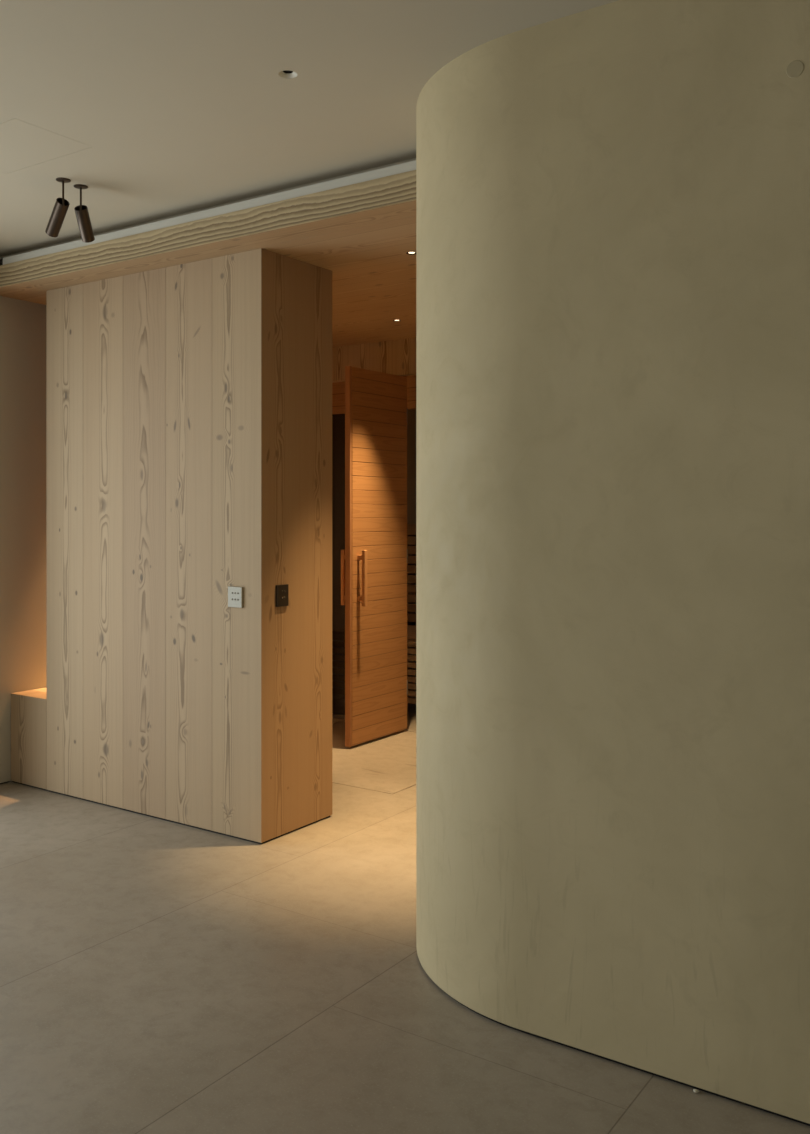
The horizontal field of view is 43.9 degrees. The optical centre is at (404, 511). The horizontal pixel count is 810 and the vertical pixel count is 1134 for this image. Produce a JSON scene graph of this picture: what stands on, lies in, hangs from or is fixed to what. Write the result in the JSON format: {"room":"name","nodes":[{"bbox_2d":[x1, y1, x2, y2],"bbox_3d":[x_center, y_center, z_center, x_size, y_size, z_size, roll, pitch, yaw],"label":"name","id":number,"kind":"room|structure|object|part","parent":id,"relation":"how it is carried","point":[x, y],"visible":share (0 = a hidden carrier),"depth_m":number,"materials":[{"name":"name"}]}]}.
{"room":"spa hallway","nodes":[
{"label":"spa hallway","id":0,"kind":"room"},
{"bbox_2d":[0,296,415,782],"bbox_3d":[-2.649,0.048,3.623,0.200,2.405,10.000,0,0,34],"label":"wall","id":1,"kind":"structure","parent":0,"point":[22,323],"depth_m":4.73,"materials":[{"name":"paint"}]},
{"bbox_2d":[0,158,415,258],"bbox_3d":[-0.628,-1.121,3.836,3.100,0.067,0.170,0,0,34],"label":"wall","id":2,"kind":"structure","parent":0,"point":[413,159],"depth_m":3.75,"materials":[{"name":"paint"}]},
{"bbox_2d":[8,216,415,346],"bbox_3d":[-0.265,-1.005,4.775,2.440,0.030,1.990,0,0,34],"label":"ceiling","id":3,"kind":"structure","parent":0,"point":[374,277],"depth_m":4.23,"materials":[{"name":"brown wood"}]},
{"bbox_2d":[0,170,415,296],"bbox_3d":[-0.854,-1.038,3.884,2.468,0.096,0.142,0,0,34],"label":"ceiling beam","id":4,"kind":"structure","parent":3,"relation":"attached to","point":[393,197],"depth_m":3.69,"materials":[{"name":"brown wood"}]},
{"bbox_2d":[0,0,617,256],"bbox_3d":[-0.902,-1.170,0.035,7.330,0.030,6.640,0,0,34],"label":"ceiling","id":5,"kind":"structure","parent":0,"point":[181,106],"depth_m":2.76,"materials":[{"name":"paint"}]},
{"bbox_2d":[0,119,91,173],"bbox_3d":[-1.253,-1.165,3.194,0.450,0.020,0.276,0,0,34],"label":"access panel","id":6,"kind":"object","parent":5,"relation":"attached to","point":[23,144],"visible":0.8,"depth_m":3.17,"materials":[{"name":"paint"}]},
{"bbox_2d":[45,178,70,236],"bbox_3d":[-1.221,-1.065,3.535,0.049,0.180,0.148,0,0,-41],"label":"ceiling spotlight","id":7,"kind":"object","parent":5,"relation":"attached to","point":[59,211],"visible":1,"depth_m":3.52,"materials":[{"name":"brown metal"}]},
{"bbox_3d":[-1.188,-1.106,3.498,0.007,0.090,0.007,0,0,34],"label":"stem","id":8,"kind":"part","parent":7,"relation":"part of","materials":[{"name":"brown metal"}]},
{"bbox_2d":[74,184,94,242],"bbox_3d":[-1.149,-1.064,3.607,0.049,0.182,0.125,0,0,2],"label":"ceiling spotlight","id":9,"kind":"object","parent":5,"relation":"attached to","point":[81,211],"visible":1,"depth_m":3.59,"materials":[{"name":"brown metal"}]},
{"bbox_3d":[-1.150,-1.104,3.569,0.007,0.093,0.007,0,0,34],"label":"stem","id":10,"kind":"part","parent":9,"relation":"part of","materials":[{"name":"brown metal"}]},
{"bbox_2d":[3,160,415,264],"bbox_3d":[-0.818,-1.102,3.783,2.295,0.030,0.012,0,0,34],"label":"trim","id":11,"kind":"structure","parent":5,"relation":"attached to","point":[408,166],"depth_m":3.65,"materials":[{"name":"paint"}]},
{"bbox_2d":[279,70,296,78],"bbox_3d":[-0.309,-1.170,2.656,0.050,0.030,0.050,0,0,34],"label":"recessed light","id":12,"kind":"object","parent":5,"relation":"in","point":[288,74],"visible":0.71,"depth_m":2.67,"materials":[{"name":"white metal"}]},
{"bbox_2d":[332,338,415,382],"bbox_3d":[0.287,0.130,5.585,2.440,2.240,0.050,0,0,34],"label":"wall","id":13,"kind":"structure","parent":0,"point":[394,357],"depth_m":5.86,"materials":[{"name":"brown wood"}]},
{"bbox_2d":[341,366,407,746],"bbox_3d":[-0.159,0.234,5.533,0.162,2.008,0.542,0,0,34],"label":"door","id":14,"kind":"structure","parent":13,"relation":"in","point":[374,559],"depth_m":5.47,"materials":[{"name":"brown wood"}]},
{"bbox_3d":[-0.330,0.351,5.406,0.022,0.298,0.024,0,0,34],"label":"handle","id":15,"kind":"part","parent":14,"relation":"part of","materials":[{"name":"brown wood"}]},
{"bbox_3d":[-0.214,0.351,5.327,0.022,0.298,0.024,0,0,34],"label":"handle","id":16,"kind":"part","parent":14,"relation":"part of","materials":[{"name":"brown wood"}]},
{"bbox_2d":[332,375,415,414],"bbox_3d":[0.314,0.130,5.625,2.440,2.240,0.043,0,0,34],"label":"wall","id":17,"kind":"structure","parent":0,"point":[338,388],"depth_m":6.07,"materials":[{"name":"brown wood"}]},
{"bbox_2d":[332,414,344,718],"bbox_3d":[-0.362,0.328,6.084,0.804,1.845,0.036,0,0,34],"label":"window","id":18,"kind":"structure","parent":17,"relation":"in","point":[334,715],"depth_m":6.10,"materials":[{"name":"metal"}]},
{"bbox_2d":[0,682,809,1133],"bbox_3d":[0.157,1.310,1.588,7.330,0.120,10.400,0,0,34],"label":"floor","id":19,"kind":"structure","parent":0,"point":[158,976],"depth_m":2.58,"materials":[{"name":"stone"}]},
{"bbox_2d":[11,687,47,790],"bbox_3d":[-1.594,1.044,4.754,0.263,0.412,0.428,0,0,34],"label":"bench","id":20,"kind":"object","parent":19,"relation":"on","point":[28,708],"visible":0.42,"depth_m":4.58,"materials":[{"name":"beige wood"}]},
{"bbox_3d":[-1.565,0.846,4.796,0.263,0.016,0.326,0,0,34],"label":"seat","id":21,"kind":"part","parent":20,"relation":"part of","materials":[{"name":"beige wood"}]},
{"bbox_2d":[46,248,331,843],"bbox_3d":[-0.952,0.130,4.316,1.290,2.240,0.428,0,0,34],"label":"wall","id":22,"kind":"structure","parent":19,"relation":"on","point":[189,405],"depth_m":4.02,"materials":[{"name":"beige wood"}]},
{"bbox_2d":[228,586,242,607],"bbox_3d":[-0.648,0.325,3.843,0.072,0.079,0.011,0,0,34],"label":"wall switch","id":23,"kind":"object","parent":22,"relation":"attached to","point":[235,594],"visible":1,"depth_m":3.84,"materials":[{"name":"white plastic"}]},
{"bbox_2d":[276,584,288,606],"bbox_3d":[-0.471,0.321,3.865,0.011,0.083,0.066,0,0,34],"label":"wall switch","id":24,"kind":"object","parent":22,"relation":"attached to","point":[282,591],"visible":1,"depth_m":3.86,"materials":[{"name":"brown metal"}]},
{"bbox_2d":[332,625,415,703],"bbox_3d":[0.646,1.012,6.111,2.400,0.475,0.585,0,0,34],"label":"bench","id":25,"kind":"object","parent":19,"relation":"on","point":[339,634],"visible":0.05,"depth_m":6.47,"materials":[{"name":"brown wood"}]},
{"bbox_3d":[0.655,0.786,6.123,2.400,0.022,0.555,0,0,34],"label":"seat","id":26,"kind":"part","parent":25,"relation":"part of","materials":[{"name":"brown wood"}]},
{"bbox_2d":[407,524,415,621],"bbox_3d":[0.973,0.667,6.590,2.400,1.165,0.585,0,0,34],"label":"bench","id":27,"kind":"object","parent":19,"relation":"on","point":[411,528],"visible":0.02,"depth_m":6.87,"materials":[{"name":"brown wood"}]},
{"bbox_2d":[416,0,809,1123],"bbox_3d":[2.854,0.043,3.288,4.390,2.396,4.352,0,0,34],"label":"wall","id":28,"kind":"structure","parent":0,"point":[613,199],"depth_m":2.28,"materials":[{"name":"paint"}]},
{"bbox_2d":[437,985,809,1125],"bbox_3d":[2.859,1.246,3.288,4.382,0.009,4.344,0,0,34],"label":"baseboard","id":29,"kind":"structure","parent":28,"relation":"attached to","point":[725,1097],"depth_m":2.25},
{"bbox_2d":[786,60,803,77],"bbox_3d":[0.798,-0.905,2.057,0.036,0.036,0.003,0,0,34],"label":"cover plate","id":30,"kind":"object","parent":28,"relation":"attached to","point":[794,69],"depth_m":2.06,"materials":[{"name":"beige plastic"}]}
]}

